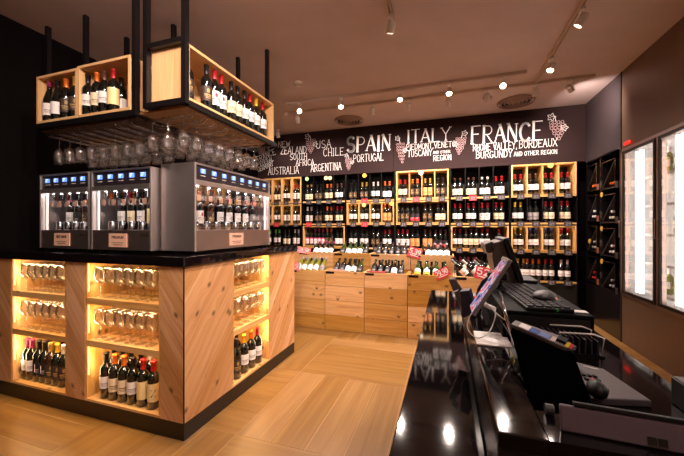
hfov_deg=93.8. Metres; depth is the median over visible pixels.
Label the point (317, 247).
wine bottle
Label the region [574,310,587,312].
sticky note
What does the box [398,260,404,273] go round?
wine bottle
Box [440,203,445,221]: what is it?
wine bottle
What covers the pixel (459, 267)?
wine bottle
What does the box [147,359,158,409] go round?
wine bottle
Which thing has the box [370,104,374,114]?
track spotlight
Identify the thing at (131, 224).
cup
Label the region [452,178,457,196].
wine bottle
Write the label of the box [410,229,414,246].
wine bottle
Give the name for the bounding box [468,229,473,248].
wine bottle
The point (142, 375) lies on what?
wine bottle
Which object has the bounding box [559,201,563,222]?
wine bottle
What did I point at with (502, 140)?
chalkboard sign
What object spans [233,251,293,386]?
display cabinet
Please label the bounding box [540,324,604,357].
wire rack
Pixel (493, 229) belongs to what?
wall shelf
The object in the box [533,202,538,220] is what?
wine bottle
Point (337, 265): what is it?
wine bottle
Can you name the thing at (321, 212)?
wine bottle
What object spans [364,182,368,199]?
wine bottle
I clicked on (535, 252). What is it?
price card
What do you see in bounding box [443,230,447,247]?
wine bottle
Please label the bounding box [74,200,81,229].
wine bottle
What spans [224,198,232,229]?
wine bottle
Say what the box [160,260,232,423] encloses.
wood panel
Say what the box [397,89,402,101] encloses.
track spotlight
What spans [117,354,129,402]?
wine bottle
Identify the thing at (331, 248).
wine bottle
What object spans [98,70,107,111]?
wine bottle
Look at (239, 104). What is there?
wine bottle
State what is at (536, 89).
track spotlight
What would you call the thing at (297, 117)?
track spotlight
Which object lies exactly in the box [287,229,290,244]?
wine bottle
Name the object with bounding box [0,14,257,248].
wall
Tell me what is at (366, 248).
wine bottle
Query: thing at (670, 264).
wire shelf
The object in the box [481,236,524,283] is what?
monitor
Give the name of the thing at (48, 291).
shelf
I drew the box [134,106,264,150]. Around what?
glass rack
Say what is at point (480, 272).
price sign
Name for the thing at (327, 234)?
wine bottle
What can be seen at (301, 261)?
wine bottle
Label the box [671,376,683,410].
receipt printer
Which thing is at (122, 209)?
wine bottle
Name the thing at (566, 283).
price card
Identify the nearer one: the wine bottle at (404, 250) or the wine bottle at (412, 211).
the wine bottle at (404, 250)
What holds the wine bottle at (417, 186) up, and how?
in the wall shelf at (433, 174)
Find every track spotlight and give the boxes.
[276,129,279,137]
[295,113,299,123]
[297,103,301,113]
[338,97,343,108]
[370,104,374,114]
[386,13,395,33]
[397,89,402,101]
[405,99,410,110]
[445,96,450,106]
[446,83,452,95]
[484,89,490,101]
[500,75,506,88]
[532,83,538,96]
[546,56,555,72]
[566,79,574,92]
[573,5,588,28]
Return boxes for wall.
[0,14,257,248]
[366,161,585,310]
[586,74,619,161]
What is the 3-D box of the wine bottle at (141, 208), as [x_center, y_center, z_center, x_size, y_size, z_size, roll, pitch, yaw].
[-1.482,-0.129,2.375,0.070,0.283,0.070,0,0,18]
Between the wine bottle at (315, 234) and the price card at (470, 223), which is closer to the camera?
the price card at (470, 223)
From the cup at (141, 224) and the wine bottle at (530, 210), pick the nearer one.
the cup at (141, 224)
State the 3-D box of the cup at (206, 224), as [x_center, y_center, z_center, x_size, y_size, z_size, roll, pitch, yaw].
[-0.978,-0.017,2.317,0.048,0.062,0.048,0,0,18]
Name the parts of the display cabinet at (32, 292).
chevron panel, panel, panel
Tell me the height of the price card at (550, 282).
0.071 m
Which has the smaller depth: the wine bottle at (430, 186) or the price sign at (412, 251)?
the price sign at (412, 251)
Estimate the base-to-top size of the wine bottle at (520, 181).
0.314 m
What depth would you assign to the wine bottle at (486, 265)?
3.69 m
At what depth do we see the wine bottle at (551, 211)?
4.69 m
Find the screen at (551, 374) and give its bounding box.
[510,320,588,410]
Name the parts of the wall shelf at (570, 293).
panel, panel, shelf, shelf, panel, panel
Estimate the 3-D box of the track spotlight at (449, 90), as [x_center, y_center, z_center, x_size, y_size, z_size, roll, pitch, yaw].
[1.277,-1.643,3.809,0.073,0.151,0.099,0,0,18]
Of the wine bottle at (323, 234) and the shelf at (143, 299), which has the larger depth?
the wine bottle at (323, 234)
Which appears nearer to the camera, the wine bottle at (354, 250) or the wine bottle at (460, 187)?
the wine bottle at (354, 250)
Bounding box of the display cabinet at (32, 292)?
[0,259,65,395]
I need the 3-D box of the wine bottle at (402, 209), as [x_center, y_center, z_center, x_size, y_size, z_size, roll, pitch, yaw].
[1.024,-0.249,5.387,0.077,0.314,0.077,0,0,36]
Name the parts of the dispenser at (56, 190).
window rail, panel, panel, control panel, panel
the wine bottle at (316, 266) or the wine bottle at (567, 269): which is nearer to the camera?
the wine bottle at (316, 266)
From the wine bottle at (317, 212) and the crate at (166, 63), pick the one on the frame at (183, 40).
the crate at (166, 63)
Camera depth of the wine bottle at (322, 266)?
4.20 m
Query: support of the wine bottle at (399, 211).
in the wall shelf at (433, 174)
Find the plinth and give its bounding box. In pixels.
[0,342,293,440]
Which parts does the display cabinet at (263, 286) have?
panel, panel, panel, chevron panel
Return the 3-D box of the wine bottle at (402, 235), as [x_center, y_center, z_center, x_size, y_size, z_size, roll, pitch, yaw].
[1.024,0.182,5.387,0.077,0.314,0.077,0,0,36]
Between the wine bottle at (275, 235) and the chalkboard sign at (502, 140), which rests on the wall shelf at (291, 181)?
the wine bottle at (275, 235)
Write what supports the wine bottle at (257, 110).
in the crate at (166, 63)
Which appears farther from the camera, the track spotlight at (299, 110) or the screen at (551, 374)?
the track spotlight at (299, 110)
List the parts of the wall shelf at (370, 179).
panel, panel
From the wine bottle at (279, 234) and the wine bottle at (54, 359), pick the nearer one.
the wine bottle at (54, 359)
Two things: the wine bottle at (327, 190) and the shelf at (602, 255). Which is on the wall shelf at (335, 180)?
the wine bottle at (327, 190)
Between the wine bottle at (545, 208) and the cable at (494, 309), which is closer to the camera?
the cable at (494, 309)
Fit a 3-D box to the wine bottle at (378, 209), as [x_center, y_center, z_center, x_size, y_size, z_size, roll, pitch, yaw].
[0.622,-0.249,5.518,0.077,0.314,0.077,0,0,36]
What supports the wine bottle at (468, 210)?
on the wall shelf at (493, 229)
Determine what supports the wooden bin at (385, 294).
on the floor
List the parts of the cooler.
door, panel, panel, floor panel, door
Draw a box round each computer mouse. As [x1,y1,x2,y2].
[532,290,557,299]
[586,379,608,399]
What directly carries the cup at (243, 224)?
on the dispenser at (180, 182)
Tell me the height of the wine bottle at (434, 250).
0.218 m
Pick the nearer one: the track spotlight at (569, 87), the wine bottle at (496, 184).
the track spotlight at (569, 87)
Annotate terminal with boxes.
[577,362,650,406]
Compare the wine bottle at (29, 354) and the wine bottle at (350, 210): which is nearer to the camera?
the wine bottle at (29, 354)
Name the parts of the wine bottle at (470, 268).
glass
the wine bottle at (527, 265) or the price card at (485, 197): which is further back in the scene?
the price card at (485, 197)
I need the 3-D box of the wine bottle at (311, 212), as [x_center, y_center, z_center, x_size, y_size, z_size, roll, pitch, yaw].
[-0.562,-0.233,5.907,0.077,0.314,0.077,0,0,36]
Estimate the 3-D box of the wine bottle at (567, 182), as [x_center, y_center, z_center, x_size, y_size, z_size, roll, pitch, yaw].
[3.272,-0.654,4.644,0.077,0.314,0.077,0,0,36]
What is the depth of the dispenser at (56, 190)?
2.45 m
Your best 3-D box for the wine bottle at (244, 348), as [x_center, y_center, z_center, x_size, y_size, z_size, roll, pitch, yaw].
[-0.792,1.008,2.580,0.075,0.304,0.075,0,0,-42]
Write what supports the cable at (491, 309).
attached to the tablet stand
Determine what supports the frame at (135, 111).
hanging from the ceiling
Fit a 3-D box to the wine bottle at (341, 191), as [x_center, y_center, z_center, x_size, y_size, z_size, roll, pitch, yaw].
[-0.007,-0.638,5.720,0.077,0.314,0.077,0,0,36]
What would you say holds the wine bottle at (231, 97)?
in the crate at (166, 63)
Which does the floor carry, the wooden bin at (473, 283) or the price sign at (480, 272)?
the wooden bin at (473, 283)
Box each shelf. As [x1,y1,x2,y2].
[13,283,64,300]
[13,317,64,341]
[87,289,158,310]
[87,326,158,357]
[234,280,268,296]
[234,311,268,335]
[263,177,301,251]
[302,174,345,251]
[346,172,394,253]
[395,169,449,253]
[450,166,509,262]
[510,162,577,306]
[587,187,599,191]
[601,185,618,190]
[601,254,618,257]
[601,286,618,293]
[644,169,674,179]
[644,202,674,207]
[644,233,674,236]
[644,261,674,268]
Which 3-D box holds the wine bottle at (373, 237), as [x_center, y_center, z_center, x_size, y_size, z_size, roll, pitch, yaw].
[0.546,0.182,5.539,0.077,0.314,0.077,0,0,36]
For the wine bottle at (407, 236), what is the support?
on the wall shelf at (433, 174)
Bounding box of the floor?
[0,324,672,455]
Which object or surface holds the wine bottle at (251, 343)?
in the display cabinet at (263, 286)
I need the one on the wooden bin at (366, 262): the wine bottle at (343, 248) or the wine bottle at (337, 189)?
the wine bottle at (343, 248)
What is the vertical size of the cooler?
1.725 m
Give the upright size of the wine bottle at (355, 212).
0.314 m
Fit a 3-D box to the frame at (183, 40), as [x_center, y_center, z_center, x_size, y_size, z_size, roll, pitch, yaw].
[-1.006,-1.246,2.606,0.575,1.005,1.287,0,0,18]
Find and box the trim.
[620,72,621,341]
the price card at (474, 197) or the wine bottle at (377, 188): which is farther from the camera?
the wine bottle at (377, 188)
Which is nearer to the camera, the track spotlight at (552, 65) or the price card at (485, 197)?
the track spotlight at (552, 65)
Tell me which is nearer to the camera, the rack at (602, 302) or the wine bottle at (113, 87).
the wine bottle at (113, 87)
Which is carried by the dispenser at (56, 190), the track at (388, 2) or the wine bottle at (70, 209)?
the wine bottle at (70, 209)
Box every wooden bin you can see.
[294,252,298,262]
[294,268,330,328]
[299,251,339,269]
[325,268,369,332]
[334,252,373,271]
[364,269,409,337]
[370,252,410,273]
[408,271,454,338]
[411,254,453,275]
[454,273,502,292]
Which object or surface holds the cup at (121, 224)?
on the dispenser at (108, 187)
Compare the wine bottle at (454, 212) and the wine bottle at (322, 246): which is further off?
the wine bottle at (454, 212)
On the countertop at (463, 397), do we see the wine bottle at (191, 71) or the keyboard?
the keyboard
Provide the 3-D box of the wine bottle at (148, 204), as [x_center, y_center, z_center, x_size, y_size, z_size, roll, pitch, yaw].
[-1.390,-0.129,2.345,0.070,0.283,0.070,0,0,18]
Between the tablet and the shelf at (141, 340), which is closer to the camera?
the tablet
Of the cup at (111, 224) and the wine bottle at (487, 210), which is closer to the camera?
the cup at (111, 224)
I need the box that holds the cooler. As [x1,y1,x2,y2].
[618,122,683,318]
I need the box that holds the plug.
[484,303,496,310]
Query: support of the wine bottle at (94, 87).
in the crate at (123, 64)
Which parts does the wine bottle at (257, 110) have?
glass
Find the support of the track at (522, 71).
attached to the ceiling
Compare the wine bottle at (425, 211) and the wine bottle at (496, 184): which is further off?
the wine bottle at (425, 211)
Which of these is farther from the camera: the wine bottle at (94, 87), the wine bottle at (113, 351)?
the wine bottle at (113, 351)
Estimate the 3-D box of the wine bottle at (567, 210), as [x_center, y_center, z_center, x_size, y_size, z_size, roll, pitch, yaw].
[3.272,-0.233,4.644,0.077,0.314,0.077,0,0,36]
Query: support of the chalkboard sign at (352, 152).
attached to the wall at (582, 166)
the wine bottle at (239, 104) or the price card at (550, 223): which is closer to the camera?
the wine bottle at (239, 104)
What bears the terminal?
on the countertop at (463, 397)
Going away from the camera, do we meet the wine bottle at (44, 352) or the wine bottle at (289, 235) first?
the wine bottle at (44, 352)
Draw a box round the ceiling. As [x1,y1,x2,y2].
[0,0,683,135]
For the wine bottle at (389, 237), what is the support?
on the wall shelf at (370, 179)
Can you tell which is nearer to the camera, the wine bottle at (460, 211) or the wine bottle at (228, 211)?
the wine bottle at (228, 211)
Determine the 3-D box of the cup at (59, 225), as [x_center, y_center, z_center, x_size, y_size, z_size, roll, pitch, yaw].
[-2.239,-0.017,2.540,0.048,0.062,0.048,0,0,18]
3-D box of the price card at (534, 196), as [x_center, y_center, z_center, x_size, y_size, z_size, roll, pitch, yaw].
[2.848,-0.466,4.696,0.104,0.071,0.012,0,0,18]
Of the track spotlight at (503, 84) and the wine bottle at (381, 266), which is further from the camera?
the wine bottle at (381, 266)
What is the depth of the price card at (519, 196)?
4.76 m
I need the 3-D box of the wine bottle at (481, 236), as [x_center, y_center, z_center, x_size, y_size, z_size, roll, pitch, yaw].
[2.188,0.166,5.001,0.077,0.314,0.077,0,0,36]
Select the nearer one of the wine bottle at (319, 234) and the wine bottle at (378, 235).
the wine bottle at (378, 235)
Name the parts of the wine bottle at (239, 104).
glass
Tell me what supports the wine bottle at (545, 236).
in the wall shelf at (570, 293)
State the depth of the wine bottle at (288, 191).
6.02 m
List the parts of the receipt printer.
lid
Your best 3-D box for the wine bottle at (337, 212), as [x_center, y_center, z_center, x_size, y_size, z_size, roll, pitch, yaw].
[-0.081,-0.233,5.748,0.077,0.314,0.077,0,0,36]
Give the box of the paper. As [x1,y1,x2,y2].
[522,275,537,282]
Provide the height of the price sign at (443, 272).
0.170 m
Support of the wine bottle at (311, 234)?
in the wall shelf at (335, 180)
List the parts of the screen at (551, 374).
leaflet strip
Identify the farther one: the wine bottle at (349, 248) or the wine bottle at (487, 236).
the wine bottle at (487, 236)
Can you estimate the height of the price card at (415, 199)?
0.078 m
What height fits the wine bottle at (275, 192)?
0.314 m
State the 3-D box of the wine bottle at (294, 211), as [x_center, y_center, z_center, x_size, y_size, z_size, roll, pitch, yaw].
[-0.883,-0.249,6.011,0.077,0.314,0.077,0,0,36]
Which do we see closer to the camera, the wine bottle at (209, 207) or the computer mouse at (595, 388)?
the computer mouse at (595, 388)
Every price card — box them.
[350,222,355,226]
[361,222,367,226]
[373,222,378,226]
[413,197,418,201]
[456,196,462,200]
[456,248,462,252]
[469,195,476,200]
[469,222,476,225]
[469,248,476,252]
[483,195,490,199]
[483,222,490,225]
[497,195,504,199]
[497,222,504,225]
[517,194,524,198]
[517,222,524,225]
[517,249,524,253]
[532,194,539,198]
[532,221,539,225]
[532,250,539,254]
[548,193,555,197]
[548,221,555,225]
[548,250,555,254]
[548,280,555,284]
[564,193,572,197]
[564,221,572,225]
[564,250,572,254]
[564,281,572,285]
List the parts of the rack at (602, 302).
panel, cell frame, cell frame, cell frame, cell frame, panel, panel, panel, cell frame, cell frame, cell frame, cell frame, panel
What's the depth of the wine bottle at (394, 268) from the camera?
3.90 m
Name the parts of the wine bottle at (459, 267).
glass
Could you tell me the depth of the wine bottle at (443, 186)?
5.15 m
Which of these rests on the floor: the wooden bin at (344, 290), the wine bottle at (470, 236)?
the wooden bin at (344, 290)
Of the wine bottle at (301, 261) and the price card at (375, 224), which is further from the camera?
the price card at (375, 224)
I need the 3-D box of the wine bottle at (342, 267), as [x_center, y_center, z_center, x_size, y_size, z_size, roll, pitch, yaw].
[0.011,0.504,4.142,0.070,0.216,0.243,0,0,18]
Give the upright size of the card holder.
0.103 m
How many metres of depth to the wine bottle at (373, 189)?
5.51 m
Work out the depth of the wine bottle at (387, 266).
3.94 m
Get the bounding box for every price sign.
[294,262,299,270]
[296,247,310,253]
[407,246,422,259]
[433,266,450,280]
[474,265,491,279]
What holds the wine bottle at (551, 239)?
in the wall shelf at (570, 293)
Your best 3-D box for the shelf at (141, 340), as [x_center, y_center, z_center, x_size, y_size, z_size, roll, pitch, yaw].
[-1.383,0.783,2.245,0.636,0.041,0.344,0,0,18]
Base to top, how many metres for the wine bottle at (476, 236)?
0.314 m
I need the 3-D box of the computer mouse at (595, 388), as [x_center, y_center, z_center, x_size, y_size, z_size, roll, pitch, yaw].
[0.433,0.274,0.543,0.030,0.027,0.048,0,0,28]
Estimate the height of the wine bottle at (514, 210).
0.314 m
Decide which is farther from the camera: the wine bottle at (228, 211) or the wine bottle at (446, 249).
the wine bottle at (446, 249)
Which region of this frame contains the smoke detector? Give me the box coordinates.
[293,81,302,86]
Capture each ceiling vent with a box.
[334,115,363,125]
[497,94,535,108]
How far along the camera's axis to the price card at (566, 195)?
4.57 m
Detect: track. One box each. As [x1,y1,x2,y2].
[284,74,595,114]
[285,70,526,105]
[385,0,393,15]
[534,0,588,82]
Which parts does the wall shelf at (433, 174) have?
panel, panel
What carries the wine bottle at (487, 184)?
on the wall shelf at (493, 229)
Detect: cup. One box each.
[56,222,63,229]
[64,222,71,229]
[72,222,79,229]
[80,222,87,229]
[108,221,115,229]
[118,221,125,229]
[128,221,135,229]
[138,221,145,229]
[203,221,209,229]
[214,222,220,229]
[224,222,229,229]
[233,222,238,229]
[241,222,246,229]
[249,223,253,229]
[256,223,260,229]
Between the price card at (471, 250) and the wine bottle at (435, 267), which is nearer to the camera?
the wine bottle at (435, 267)
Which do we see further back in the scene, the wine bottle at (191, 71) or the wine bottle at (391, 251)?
the wine bottle at (391, 251)
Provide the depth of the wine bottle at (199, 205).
2.32 m
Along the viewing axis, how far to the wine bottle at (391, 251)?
4.24 m
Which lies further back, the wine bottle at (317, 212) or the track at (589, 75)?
the wine bottle at (317, 212)
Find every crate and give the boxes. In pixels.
[36,68,92,128]
[77,54,160,122]
[152,44,273,141]
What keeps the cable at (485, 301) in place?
attached to the tablet
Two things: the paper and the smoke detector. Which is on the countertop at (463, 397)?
the paper
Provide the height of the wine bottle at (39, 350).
0.304 m
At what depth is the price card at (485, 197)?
4.90 m
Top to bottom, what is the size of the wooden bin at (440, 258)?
0.944 m
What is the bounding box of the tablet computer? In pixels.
[559,401,683,453]
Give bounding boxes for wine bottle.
[21,337,30,378]
[25,338,36,379]
[32,339,42,381]
[38,340,47,382]
[42,82,52,120]
[44,341,54,384]
[50,80,60,118]
[51,342,60,385]
[57,344,64,387]
[59,78,68,117]
[66,200,73,229]
[68,76,74,116]
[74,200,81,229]
[81,74,90,113]
[82,200,87,221]
[90,72,99,112]
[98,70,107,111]
[99,351,111,398]
[107,68,119,109]
[108,353,120,400]
[109,350,118,363]
[117,192,127,229]
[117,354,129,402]
[118,351,127,365]
[119,77,126,107]
[126,356,138,404]
[127,192,136,229]
[127,353,136,367]
[136,355,146,370]
[137,191,146,229]
[137,358,148,406]
[146,356,152,372]
[147,202,149,229]
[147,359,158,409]
[190,58,193,98]
[196,191,203,229]
[201,64,211,107]
[204,193,213,229]
[212,70,219,112]
[214,196,223,229]
[219,74,226,115]
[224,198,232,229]
[227,81,235,120]
[232,199,240,228]
[234,338,240,379]
[235,85,242,123]
[239,333,248,372]
[241,200,247,228]
[242,90,248,126]
[247,330,255,367]
[248,94,254,129]
[248,201,254,228]
[254,98,260,132]
[254,326,261,363]
[260,103,266,135]
[274,186,277,200]
[274,207,276,222]
[274,229,277,243]
[277,185,280,201]
[277,207,280,222]
[277,229,280,243]
[283,185,286,200]
[283,207,286,222]
[283,229,286,244]
[287,185,290,200]
[287,206,290,222]
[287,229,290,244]
[293,185,296,200]
[293,206,296,222]
[293,229,296,244]
[297,185,299,200]
[297,206,299,222]
[297,229,300,245]
[298,257,303,268]
[301,257,309,269]
[305,185,308,201]
[306,207,309,222]
[306,228,309,244]
[306,257,314,269]
[309,185,312,200]
[309,207,312,223]
[309,228,312,245]
[312,257,320,269]
[313,228,316,244]
[313,241,320,251]
[315,185,318,200]
[315,207,318,223]
[317,228,320,245]
[318,241,325,251]
[318,257,326,269]
[319,184,322,200]
[319,207,322,223]
[321,228,324,244]
[323,241,329,251]
[325,184,328,200]
[325,206,328,223]
[325,228,328,245]
[328,241,334,252]
[329,184,332,200]
[329,206,332,223]
[329,228,333,245]
[334,258,340,269]
[335,184,338,200]
[335,206,338,223]
[335,228,338,245]
[339,183,343,200]
[339,206,343,223]
[339,228,343,245]
[339,242,346,252]
[339,258,345,269]
[345,242,351,252]
[345,258,351,271]
[349,183,352,199]
[349,205,352,222]
[349,229,352,245]
[350,258,357,271]
[351,242,357,252]
[353,183,357,199]
[353,205,357,222]
[353,229,357,246]
[356,258,363,271]
[357,242,363,252]
[360,182,363,199]
[360,205,363,222]
[360,229,363,246]
[363,242,368,253]
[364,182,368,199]
[364,205,368,222]
[364,229,368,245]
[371,182,375,199]
[371,204,375,222]
[371,229,375,247]
[371,259,377,272]
[376,182,379,199]
[376,204,379,222]
[376,229,379,246]
[376,242,381,253]
[378,259,383,270]
[382,242,388,253]
[383,181,386,198]
[383,204,386,222]
[383,229,386,247]
[384,259,390,272]
[387,181,391,198]
[387,204,391,222]
[387,229,391,247]
[389,242,394,253]
[391,260,397,273]
[395,242,400,253]
[396,229,400,246]
[398,180,402,197]
[398,204,400,221]
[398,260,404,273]
[401,204,404,221]
[401,229,404,246]
[402,242,407,254]
[403,180,407,197]
[405,204,409,221]
[405,229,409,247]
[410,179,414,197]
[410,204,414,221]
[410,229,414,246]
[414,260,420,274]
[415,179,419,197]
[415,203,419,221]
[415,229,419,248]
[423,179,427,196]
[423,203,427,221]
[423,230,427,248]
[423,260,429,274]
[425,243,430,254]
[428,178,432,196]
[428,203,432,221]
[428,230,432,247]
[430,261,432,274]
[431,243,436,254]
[432,261,438,274]
[433,230,437,247]
[435,203,440,221]
[436,178,439,196]
[437,243,443,254]
[438,230,442,244]
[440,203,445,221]
[441,178,445,196]
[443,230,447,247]
[444,243,449,255]
[451,257,472,275]
[451,259,472,276]
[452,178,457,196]
[452,204,457,222]
[452,229,457,247]
[458,178,462,195]
[458,203,462,221]
[458,229,462,247]
[462,259,475,274]
[463,229,467,247]
[463,257,475,267]
[466,178,470,196]
[466,203,470,222]
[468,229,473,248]
[471,177,476,195]
[471,203,475,221]
[473,260,484,266]
[474,229,478,248]
[474,257,492,270]
[479,229,484,248]
[480,177,484,196]
[480,203,484,222]
[485,177,489,194]
[485,203,489,221]
[485,229,489,240]
[494,176,498,195]
[494,203,498,222]
[499,176,503,194]
[499,203,503,221]
[512,202,517,222]
[513,174,517,194]
[513,229,517,248]
[518,174,523,193]
[518,202,523,221]
[518,229,523,248]
[521,258,525,275]
[525,259,529,275]
[528,174,532,193]
[528,202,532,222]
[528,229,532,249]
[530,259,535,278]
[533,173,538,193]
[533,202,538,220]
[533,229,538,249]
[536,259,541,279]
[542,259,547,280]
[543,173,547,193]
[543,202,547,222]
[543,229,547,249]
[548,173,554,192]
[548,201,554,220]
[548,229,554,249]
[548,259,554,279]
[558,259,563,280]
[559,172,563,192]
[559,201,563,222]
[559,229,563,249]
[564,172,570,192]
[564,201,570,220]
[564,229,570,249]
[564,260,570,280]
[667,146,672,170]
[667,268,673,294]
[673,152,674,169]
[673,215,674,233]
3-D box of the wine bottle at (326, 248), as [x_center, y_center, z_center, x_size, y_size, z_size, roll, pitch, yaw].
[-0.219,0.303,4.553,0.076,0.218,0.246,0,0,18]
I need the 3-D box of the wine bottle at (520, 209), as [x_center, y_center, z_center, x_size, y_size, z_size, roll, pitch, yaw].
[2.700,-0.233,4.837,0.077,0.314,0.077,0,0,36]
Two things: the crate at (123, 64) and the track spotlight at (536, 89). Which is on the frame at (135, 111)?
the crate at (123, 64)
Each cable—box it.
[467,309,495,338]
[485,301,505,320]
[491,309,514,367]
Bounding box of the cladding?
[622,17,683,376]
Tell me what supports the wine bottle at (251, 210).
on the dispenser at (180, 182)
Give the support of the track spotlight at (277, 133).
attached to the ceiling
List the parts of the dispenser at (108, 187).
panel, window rail, panel, panel, control panel, panel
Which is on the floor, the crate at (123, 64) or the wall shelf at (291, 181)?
the wall shelf at (291, 181)
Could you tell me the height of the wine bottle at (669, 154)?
0.262 m
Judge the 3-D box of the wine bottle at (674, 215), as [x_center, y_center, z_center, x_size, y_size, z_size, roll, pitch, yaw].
[3.183,-0.074,3.029,0.064,0.262,0.064,0,0,18]
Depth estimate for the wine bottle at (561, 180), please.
4.64 m
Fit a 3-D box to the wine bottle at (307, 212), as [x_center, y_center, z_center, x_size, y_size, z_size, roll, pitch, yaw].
[-0.637,-0.233,5.929,0.077,0.314,0.077,0,0,36]
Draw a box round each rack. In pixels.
[43,117,202,153]
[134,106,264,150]
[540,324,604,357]
[586,147,619,340]
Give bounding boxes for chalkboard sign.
[258,124,393,178]
[394,104,585,171]
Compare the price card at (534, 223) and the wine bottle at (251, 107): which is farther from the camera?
the price card at (534, 223)
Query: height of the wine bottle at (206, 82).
0.302 m
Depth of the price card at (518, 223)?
4.76 m
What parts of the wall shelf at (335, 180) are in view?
panel, panel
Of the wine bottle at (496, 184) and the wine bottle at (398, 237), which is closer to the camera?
the wine bottle at (496, 184)
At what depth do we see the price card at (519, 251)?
4.76 m
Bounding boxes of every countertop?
[0,244,296,266]
[389,281,683,455]
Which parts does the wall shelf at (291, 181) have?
panel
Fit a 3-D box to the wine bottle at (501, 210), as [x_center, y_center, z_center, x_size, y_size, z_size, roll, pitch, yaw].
[2.451,-0.233,4.913,0.077,0.314,0.077,0,0,36]
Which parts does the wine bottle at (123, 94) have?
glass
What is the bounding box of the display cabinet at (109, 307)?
[66,262,159,417]
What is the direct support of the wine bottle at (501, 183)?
on the wall shelf at (493, 229)
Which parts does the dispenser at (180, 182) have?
panel, control panel, window rail, panel, panel, panel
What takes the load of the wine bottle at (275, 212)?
in the wall shelf at (291, 181)
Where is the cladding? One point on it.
(653, 83)
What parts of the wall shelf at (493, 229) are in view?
panel, shelf, panel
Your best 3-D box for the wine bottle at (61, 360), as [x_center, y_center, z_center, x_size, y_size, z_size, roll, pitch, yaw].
[-2.044,1.008,2.356,0.075,0.304,0.075,0,0,-40]
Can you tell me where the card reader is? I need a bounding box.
[452,288,473,317]
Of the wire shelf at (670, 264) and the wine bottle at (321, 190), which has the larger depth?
the wine bottle at (321, 190)
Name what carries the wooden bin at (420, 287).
on the floor
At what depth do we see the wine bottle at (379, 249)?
4.29 m
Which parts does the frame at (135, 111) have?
post, rail, post, post, post, rail, post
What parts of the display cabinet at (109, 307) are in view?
chevron panel, panel, panel, panel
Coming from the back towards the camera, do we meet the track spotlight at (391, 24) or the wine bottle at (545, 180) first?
the wine bottle at (545, 180)
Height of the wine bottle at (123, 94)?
0.283 m
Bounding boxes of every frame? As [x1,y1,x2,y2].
[36,0,205,141]
[143,0,276,154]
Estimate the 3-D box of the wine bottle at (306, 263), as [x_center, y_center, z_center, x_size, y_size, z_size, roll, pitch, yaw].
[-0.492,0.506,4.306,0.076,0.218,0.246,0,0,18]
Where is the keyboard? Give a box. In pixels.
[496,282,573,312]
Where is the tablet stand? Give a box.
[473,291,513,348]
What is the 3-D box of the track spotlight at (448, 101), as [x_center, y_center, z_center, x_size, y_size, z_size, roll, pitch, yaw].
[1.375,-1.643,4.141,0.073,0.151,0.094,0,0,18]
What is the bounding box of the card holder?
[449,277,461,305]
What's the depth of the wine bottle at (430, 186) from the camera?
5.22 m
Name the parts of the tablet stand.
foot plate, arm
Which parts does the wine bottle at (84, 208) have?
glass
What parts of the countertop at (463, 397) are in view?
riser panel, panel, cash drawer, drawer, round knob, riser panel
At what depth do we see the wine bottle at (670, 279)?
3.13 m
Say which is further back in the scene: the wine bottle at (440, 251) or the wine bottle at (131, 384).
the wine bottle at (440, 251)
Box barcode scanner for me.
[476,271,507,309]
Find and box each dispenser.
[40,171,94,250]
[91,166,160,252]
[161,162,269,253]
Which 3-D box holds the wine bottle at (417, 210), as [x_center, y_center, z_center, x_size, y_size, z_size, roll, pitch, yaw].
[1.252,-0.249,5.306,0.077,0.314,0.077,0,0,36]
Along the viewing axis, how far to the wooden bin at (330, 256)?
4.40 m
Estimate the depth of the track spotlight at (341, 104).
4.22 m
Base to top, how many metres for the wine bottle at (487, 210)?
0.314 m
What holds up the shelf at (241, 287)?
attached to the display cabinet at (263, 286)
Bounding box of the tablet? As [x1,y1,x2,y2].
[470,256,511,315]
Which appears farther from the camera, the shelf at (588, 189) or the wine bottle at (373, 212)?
the wine bottle at (373, 212)
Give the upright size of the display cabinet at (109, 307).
0.940 m
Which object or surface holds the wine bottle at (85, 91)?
in the crate at (123, 64)
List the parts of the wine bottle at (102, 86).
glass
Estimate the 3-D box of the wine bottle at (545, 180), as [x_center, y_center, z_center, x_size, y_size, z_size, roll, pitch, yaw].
[3.007,-0.654,4.732,0.077,0.314,0.077,0,0,36]
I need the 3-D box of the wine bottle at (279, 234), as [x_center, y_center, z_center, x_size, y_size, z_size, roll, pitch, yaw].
[-1.194,0.182,6.108,0.077,0.314,0.077,0,0,36]
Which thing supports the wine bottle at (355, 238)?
on the wall shelf at (370, 179)
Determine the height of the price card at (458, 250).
0.071 m
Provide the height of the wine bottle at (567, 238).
0.314 m
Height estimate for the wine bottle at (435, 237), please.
0.314 m
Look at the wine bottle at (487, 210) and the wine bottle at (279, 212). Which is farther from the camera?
the wine bottle at (279, 212)
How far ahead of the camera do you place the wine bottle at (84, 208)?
2.52 m
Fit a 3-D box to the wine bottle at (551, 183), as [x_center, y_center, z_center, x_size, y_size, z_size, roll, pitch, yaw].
[3.083,-0.654,4.711,0.077,0.314,0.077,0,0,36]
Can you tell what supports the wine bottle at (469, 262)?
in the wooden bin at (473, 283)
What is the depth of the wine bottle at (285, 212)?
6.05 m
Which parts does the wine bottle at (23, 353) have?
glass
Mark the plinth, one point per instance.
(174, 430)
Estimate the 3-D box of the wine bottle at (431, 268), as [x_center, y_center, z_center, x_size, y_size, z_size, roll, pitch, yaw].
[1.084,0.538,3.872,0.064,0.264,0.085,0,0,18]
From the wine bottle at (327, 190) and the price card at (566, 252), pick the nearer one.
the price card at (566, 252)
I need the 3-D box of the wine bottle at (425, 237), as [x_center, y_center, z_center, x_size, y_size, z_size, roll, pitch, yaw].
[1.370,0.182,5.269,0.077,0.314,0.077,0,0,36]
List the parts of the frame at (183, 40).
post, rail, rail, post, rail, rail, post, rail, post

